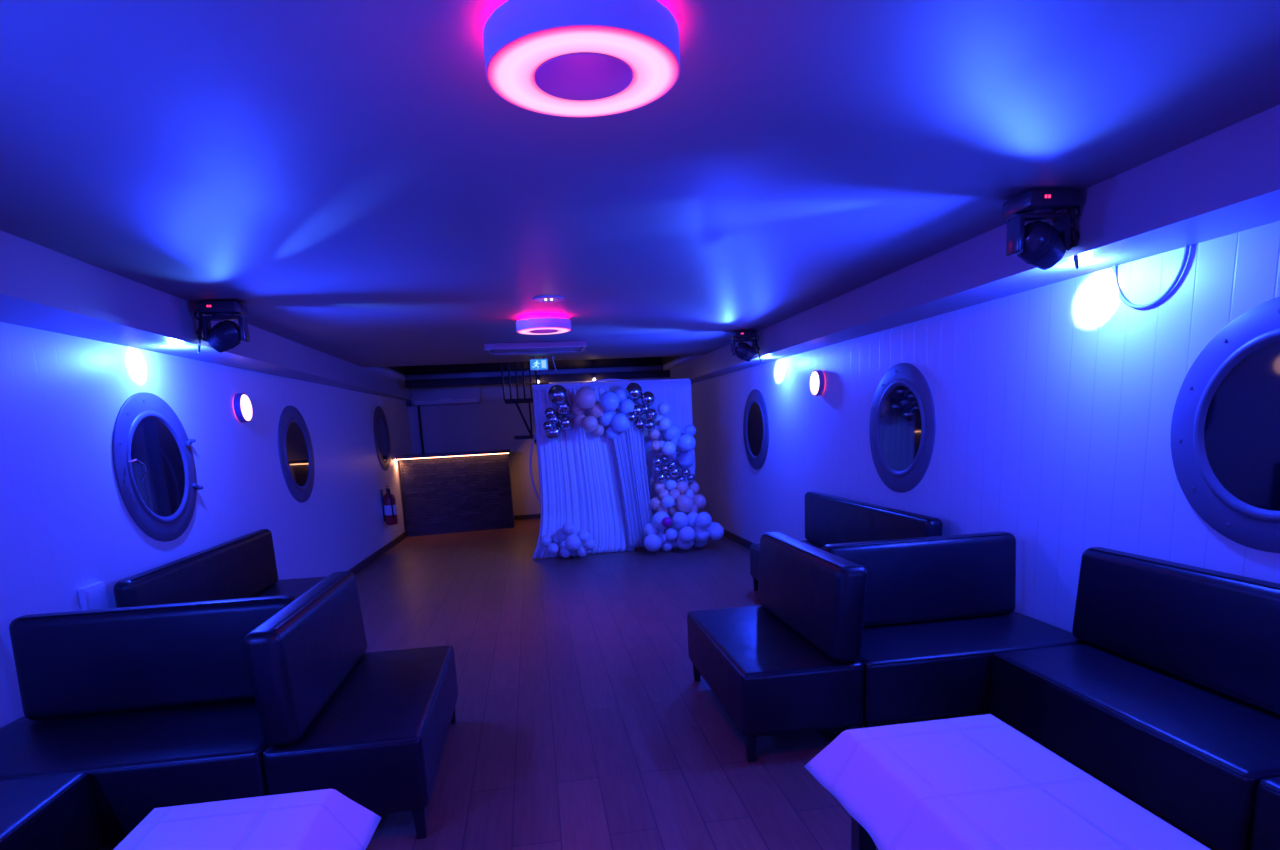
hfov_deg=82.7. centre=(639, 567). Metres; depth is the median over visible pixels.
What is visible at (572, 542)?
balloon
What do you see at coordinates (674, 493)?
balloon
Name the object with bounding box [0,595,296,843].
sofa
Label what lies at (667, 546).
balloon
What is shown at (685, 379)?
stand
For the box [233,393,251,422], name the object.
wall sconce
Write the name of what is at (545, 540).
balloon
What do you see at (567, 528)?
balloon
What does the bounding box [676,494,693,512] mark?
balloon
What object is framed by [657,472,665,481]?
balloon
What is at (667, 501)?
balloon
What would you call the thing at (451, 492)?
bar counter
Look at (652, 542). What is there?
balloon
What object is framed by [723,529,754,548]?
baseboard
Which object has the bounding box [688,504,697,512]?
balloon
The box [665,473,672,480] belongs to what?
balloon
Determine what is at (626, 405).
balloon
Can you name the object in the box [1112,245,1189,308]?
cable
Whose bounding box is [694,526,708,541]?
balloon
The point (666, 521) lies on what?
balloon
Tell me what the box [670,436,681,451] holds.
balloon
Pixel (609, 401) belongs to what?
balloon
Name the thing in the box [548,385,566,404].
balloon
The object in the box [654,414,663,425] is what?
balloon
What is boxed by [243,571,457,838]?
sofa
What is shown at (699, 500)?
balloon
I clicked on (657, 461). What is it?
balloon
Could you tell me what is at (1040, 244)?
stage light
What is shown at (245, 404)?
diffuser
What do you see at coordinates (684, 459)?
balloon
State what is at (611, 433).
balloon
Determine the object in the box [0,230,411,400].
beam
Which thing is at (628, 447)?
drape
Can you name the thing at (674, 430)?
balloon
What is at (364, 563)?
baseboard
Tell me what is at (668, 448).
balloon
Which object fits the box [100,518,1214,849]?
floor
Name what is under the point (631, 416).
balloon
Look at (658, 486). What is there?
balloon
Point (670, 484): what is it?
balloon
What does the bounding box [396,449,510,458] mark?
countertop
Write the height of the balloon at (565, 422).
0.174 m
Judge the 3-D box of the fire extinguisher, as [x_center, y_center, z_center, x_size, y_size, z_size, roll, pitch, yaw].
[-3.537,-0.870,10.245,0.183,0.548,0.208,-4,11,-8]
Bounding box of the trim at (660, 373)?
[405,370,669,387]
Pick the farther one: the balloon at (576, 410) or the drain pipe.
the drain pipe
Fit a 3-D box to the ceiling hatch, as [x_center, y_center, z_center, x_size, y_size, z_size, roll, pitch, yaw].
[-1.069,-2.244,7.457,1.020,0.058,0.608,-4,11,-8]
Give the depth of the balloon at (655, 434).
8.99 m
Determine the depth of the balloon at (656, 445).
8.96 m
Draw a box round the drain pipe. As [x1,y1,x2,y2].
[417,406,424,453]
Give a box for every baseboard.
[348,530,407,574]
[514,514,540,519]
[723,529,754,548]
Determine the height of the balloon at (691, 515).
0.229 m
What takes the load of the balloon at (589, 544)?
on the balloon at (582, 552)
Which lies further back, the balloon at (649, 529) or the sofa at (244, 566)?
the balloon at (649, 529)
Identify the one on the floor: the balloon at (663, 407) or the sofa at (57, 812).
the sofa at (57, 812)
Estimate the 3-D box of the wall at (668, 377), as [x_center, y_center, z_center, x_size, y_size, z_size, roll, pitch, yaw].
[-0.322,-1.899,11.989,2.189,2.310,0.100,-4,11,-8]
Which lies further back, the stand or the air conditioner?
the air conditioner
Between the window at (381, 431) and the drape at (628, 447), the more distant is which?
the window at (381, 431)
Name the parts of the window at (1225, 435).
pane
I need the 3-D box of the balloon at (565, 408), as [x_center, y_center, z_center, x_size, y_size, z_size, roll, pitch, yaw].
[-0.925,-1.951,8.799,0.207,0.222,0.207,1,12,20]
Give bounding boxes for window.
[112,392,202,540]
[278,406,314,501]
[373,406,390,470]
[743,389,768,469]
[869,363,935,492]
[1170,297,1279,552]
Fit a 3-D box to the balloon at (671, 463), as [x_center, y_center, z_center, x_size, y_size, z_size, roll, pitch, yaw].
[0.405,-1.277,9.087,0.121,0.121,0.120,0,11,14]
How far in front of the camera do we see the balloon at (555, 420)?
8.77 m
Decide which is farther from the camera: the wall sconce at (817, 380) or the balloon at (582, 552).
the balloon at (582, 552)
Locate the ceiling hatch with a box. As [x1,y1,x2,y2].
[484,340,586,354]
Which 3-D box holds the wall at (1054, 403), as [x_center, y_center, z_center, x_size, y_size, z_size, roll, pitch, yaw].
[1.985,-0.749,5.148,0.120,2.445,16.904,-5,11,-9]
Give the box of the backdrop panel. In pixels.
[534,380,694,533]
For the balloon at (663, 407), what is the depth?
8.93 m
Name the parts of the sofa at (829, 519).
leg, seat, backrest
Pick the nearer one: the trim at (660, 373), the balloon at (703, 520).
the balloon at (703, 520)
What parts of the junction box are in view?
lid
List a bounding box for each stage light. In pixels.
[194,300,249,353]
[730,330,760,361]
[1002,189,1079,269]
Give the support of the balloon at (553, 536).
on the balloon at (562, 543)
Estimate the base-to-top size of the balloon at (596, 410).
0.196 m
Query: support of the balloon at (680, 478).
on the balloon at (682, 486)
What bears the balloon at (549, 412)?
attached to the balloon at (555, 420)
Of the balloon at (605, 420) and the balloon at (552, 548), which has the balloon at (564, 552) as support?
the balloon at (552, 548)
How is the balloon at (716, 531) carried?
on the balloon at (696, 544)
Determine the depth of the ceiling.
2.28 m
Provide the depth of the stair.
10.71 m
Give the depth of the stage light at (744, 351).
7.05 m
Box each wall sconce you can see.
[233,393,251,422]
[810,370,825,395]
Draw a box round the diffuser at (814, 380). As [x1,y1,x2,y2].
[810,371,818,394]
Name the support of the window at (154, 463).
in the wall at (66, 525)
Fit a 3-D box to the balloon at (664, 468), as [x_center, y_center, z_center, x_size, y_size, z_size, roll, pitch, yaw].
[0.311,-1.223,9.061,0.112,0.112,0.114,-7,12,-21]
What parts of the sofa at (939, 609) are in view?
leg, backrest, seat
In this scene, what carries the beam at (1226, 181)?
attached to the wall at (1054, 403)
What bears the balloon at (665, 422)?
attached to the balloon at (674, 430)
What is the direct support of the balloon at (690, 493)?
attached to the balloon at (685, 503)
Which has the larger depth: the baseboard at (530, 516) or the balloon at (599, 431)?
the baseboard at (530, 516)
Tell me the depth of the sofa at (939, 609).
3.84 m
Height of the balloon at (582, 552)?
0.154 m
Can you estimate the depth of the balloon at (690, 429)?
9.03 m
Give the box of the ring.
[530,379,694,504]
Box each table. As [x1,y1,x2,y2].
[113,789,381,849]
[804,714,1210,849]
[851,816,876,849]
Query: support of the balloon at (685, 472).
attached to the balloon at (680, 478)
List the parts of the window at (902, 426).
pane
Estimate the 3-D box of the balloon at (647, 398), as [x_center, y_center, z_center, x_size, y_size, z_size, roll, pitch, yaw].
[0.096,-2.060,8.905,0.178,0.179,0.179,-6,11,-16]
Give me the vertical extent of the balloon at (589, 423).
0.195 m
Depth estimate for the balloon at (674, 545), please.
9.13 m
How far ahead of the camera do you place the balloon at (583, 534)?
8.91 m
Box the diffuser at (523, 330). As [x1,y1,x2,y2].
[517,327,570,334]
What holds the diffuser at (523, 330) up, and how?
attached to the lamp at (540, 324)
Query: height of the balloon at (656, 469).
0.112 m
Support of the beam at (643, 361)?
attached to the ceiling
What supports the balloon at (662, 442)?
attached to the balloon at (674, 439)
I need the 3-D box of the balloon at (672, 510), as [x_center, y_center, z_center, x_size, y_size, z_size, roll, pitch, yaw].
[0.428,-0.708,9.176,0.147,0.146,0.148,-7,12,-20]
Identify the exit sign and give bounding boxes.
[530,356,547,370]
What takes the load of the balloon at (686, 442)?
attached to the balloon at (674, 439)
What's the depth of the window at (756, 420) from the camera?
8.43 m
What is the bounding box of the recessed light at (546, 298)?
[532,295,563,301]
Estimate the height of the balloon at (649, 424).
0.169 m
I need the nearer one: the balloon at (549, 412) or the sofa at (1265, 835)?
the sofa at (1265, 835)
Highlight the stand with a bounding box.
[532,378,689,497]
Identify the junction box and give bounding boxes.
[77,582,108,610]
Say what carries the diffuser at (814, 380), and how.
attached to the wall sconce at (817, 380)
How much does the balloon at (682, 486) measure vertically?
0.174 m
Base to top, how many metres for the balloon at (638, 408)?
0.191 m
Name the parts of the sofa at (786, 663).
leg, leg, seat, backrest, leg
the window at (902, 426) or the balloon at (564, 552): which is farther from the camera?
the balloon at (564, 552)
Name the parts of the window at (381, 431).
pane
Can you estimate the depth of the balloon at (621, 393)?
8.81 m
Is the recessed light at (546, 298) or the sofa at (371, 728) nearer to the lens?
the sofa at (371, 728)
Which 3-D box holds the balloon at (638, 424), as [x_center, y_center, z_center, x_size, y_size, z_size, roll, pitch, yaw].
[0.001,-1.764,8.990,0.181,0.180,0.181,-8,12,-24]
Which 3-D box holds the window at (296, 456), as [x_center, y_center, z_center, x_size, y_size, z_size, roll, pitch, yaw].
[-3.290,-1.084,6.996,0.025,0.920,0.920,-4,11,-6]
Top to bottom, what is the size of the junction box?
0.260 m
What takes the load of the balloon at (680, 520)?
on the balloon
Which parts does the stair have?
post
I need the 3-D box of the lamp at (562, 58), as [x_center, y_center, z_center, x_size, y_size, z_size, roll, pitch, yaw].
[-0.126,-1.124,1.591,0.424,0.104,0.424,-4,11,-8]
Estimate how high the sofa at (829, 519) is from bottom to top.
0.895 m
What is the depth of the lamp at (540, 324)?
5.50 m
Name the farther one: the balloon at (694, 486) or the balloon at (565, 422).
the balloon at (694, 486)
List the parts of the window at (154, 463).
latch handle, pane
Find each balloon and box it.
[540,535,551,546]
[543,421,552,430]
[544,407,554,418]
[545,424,561,440]
[546,413,558,424]
[547,543,558,554]
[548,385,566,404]
[551,533,560,543]
[555,398,571,414]
[556,528,568,540]
[557,541,564,550]
[559,416,571,429]
[560,545,571,557]
[562,523,573,534]
[565,535,580,551]
[571,402,584,414]
[574,414,586,427]
[575,386,596,409]
[576,545,588,556]
[577,529,589,542]
[582,415,597,431]
[585,539,594,549]
[589,401,604,417]
[592,423,604,436]
[598,411,613,426]
[599,391,618,411]
[606,426,617,438]
[611,413,629,432]
[613,388,626,403]
[619,399,633,413]
[625,383,642,400]
[626,411,636,422]
[633,402,643,417]
[633,417,644,431]
[641,391,654,405]
[642,405,649,413]
[643,417,655,430]
[644,523,657,535]
[644,534,661,551]
[646,408,656,419]
[648,428,659,439]
[650,497,661,510]
[651,440,661,450]
[652,466,660,473]
[652,511,668,528]
[653,456,661,465]
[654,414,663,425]
[654,482,665,492]
[657,441,664,452]
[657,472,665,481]
[657,505,668,513]
[658,401,669,414]
[658,533,666,543]
[659,417,670,429]
[659,489,668,499]
[661,454,668,462]
[661,464,668,472]
[661,540,671,551]
[662,441,675,455]
[662,495,673,507]
[662,517,671,526]
[664,423,680,440]
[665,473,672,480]
[665,479,675,490]
[665,528,677,540]
[668,460,676,468]
[668,505,679,516]
[669,466,680,477]
[669,488,680,500]
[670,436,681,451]
[670,540,677,548]
[672,512,688,528]
[675,451,694,468]
[676,481,687,493]
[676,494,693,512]
[676,534,693,549]
[677,475,684,481]
[678,434,695,451]
[679,526,694,542]
[681,468,690,476]
[682,489,693,498]
[684,424,695,435]
[686,511,697,528]
[687,474,694,481]
[688,481,698,493]
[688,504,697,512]
[693,494,705,508]
[693,539,707,547]
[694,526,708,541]
[695,512,711,528]
[708,521,723,540]
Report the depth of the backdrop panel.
9.32 m
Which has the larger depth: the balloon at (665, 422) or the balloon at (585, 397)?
the balloon at (665, 422)
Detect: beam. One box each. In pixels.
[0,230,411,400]
[388,356,679,374]
[670,104,1279,383]
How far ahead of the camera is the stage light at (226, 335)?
4.38 m
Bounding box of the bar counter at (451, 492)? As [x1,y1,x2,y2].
[396,449,513,536]
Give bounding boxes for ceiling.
[0,0,1279,382]
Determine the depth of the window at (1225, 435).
2.79 m
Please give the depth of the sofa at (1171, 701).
2.80 m
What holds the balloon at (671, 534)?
on the balloon at (667, 546)
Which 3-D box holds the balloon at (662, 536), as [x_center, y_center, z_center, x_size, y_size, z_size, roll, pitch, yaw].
[0.261,-0.349,9.019,0.138,0.138,0.140,0,11,15]
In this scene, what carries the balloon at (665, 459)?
on the balloon at (664, 468)
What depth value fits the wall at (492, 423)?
12.80 m
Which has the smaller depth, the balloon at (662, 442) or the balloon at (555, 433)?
the balloon at (555, 433)
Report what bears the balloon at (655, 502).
attached to the balloon at (660, 508)
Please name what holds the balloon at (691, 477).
attached to the balloon at (694, 486)
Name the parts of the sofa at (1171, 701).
seat, backrest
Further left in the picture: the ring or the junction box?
the junction box
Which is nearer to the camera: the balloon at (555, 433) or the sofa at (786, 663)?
the sofa at (786, 663)
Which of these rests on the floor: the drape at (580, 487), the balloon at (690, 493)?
the drape at (580, 487)
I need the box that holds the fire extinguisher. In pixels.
[380,486,397,524]
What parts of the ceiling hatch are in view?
panel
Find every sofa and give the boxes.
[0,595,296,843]
[0,772,102,849]
[113,529,326,607]
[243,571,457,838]
[687,532,866,761]
[750,492,942,590]
[821,531,1088,727]
[990,547,1279,849]
[1250,777,1279,849]
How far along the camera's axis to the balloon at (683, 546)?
9.00 m
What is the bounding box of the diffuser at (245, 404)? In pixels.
[240,394,251,420]
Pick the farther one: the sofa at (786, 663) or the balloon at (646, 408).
the balloon at (646, 408)
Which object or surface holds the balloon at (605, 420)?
attached to the drape at (580, 487)
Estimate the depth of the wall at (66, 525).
4.35 m
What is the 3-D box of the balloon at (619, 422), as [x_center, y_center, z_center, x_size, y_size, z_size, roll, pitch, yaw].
[-0.235,-1.758,8.857,0.230,0.235,0.235,2,12,24]
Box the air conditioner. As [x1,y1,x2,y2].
[410,385,481,405]
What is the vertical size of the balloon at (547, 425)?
0.120 m
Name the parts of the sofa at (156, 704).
seat, backrest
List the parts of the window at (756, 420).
pane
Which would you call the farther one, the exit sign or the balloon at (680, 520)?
the balloon at (680, 520)
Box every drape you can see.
[532,387,634,558]
[610,409,652,547]
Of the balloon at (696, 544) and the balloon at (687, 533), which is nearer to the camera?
the balloon at (687, 533)
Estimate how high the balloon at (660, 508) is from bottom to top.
0.160 m
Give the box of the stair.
[501,362,537,444]
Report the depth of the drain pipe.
12.61 m
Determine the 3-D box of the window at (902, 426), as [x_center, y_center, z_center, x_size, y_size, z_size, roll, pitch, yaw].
[1.874,-1.001,5.266,0.025,0.920,0.920,-5,11,-9]
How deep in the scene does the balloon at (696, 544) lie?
9.16 m
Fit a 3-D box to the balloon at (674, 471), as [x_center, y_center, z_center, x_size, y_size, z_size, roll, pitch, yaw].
[0.431,-1.180,9.022,0.147,0.144,0.144,-2,11,5]
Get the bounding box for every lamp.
[483,0,679,116]
[516,314,570,334]
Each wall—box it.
[0,322,412,728]
[408,383,548,514]
[549,377,669,383]
[691,221,1279,632]
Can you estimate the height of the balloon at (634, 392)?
0.224 m
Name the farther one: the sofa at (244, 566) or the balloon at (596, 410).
the balloon at (596, 410)
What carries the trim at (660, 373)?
attached to the wall at (668, 377)
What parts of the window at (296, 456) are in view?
pane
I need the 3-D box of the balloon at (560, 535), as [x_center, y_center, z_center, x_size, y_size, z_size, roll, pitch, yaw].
[-0.946,-0.396,8.870,0.152,0.157,0.152,1,12,17]
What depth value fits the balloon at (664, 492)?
9.02 m
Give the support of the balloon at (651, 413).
attached to the balloon at (649, 424)
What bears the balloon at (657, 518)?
on the balloon at (649, 529)
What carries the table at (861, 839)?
on the floor
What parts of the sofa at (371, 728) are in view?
backrest, seat, leg, leg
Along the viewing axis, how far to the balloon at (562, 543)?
8.98 m
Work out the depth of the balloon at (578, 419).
8.77 m

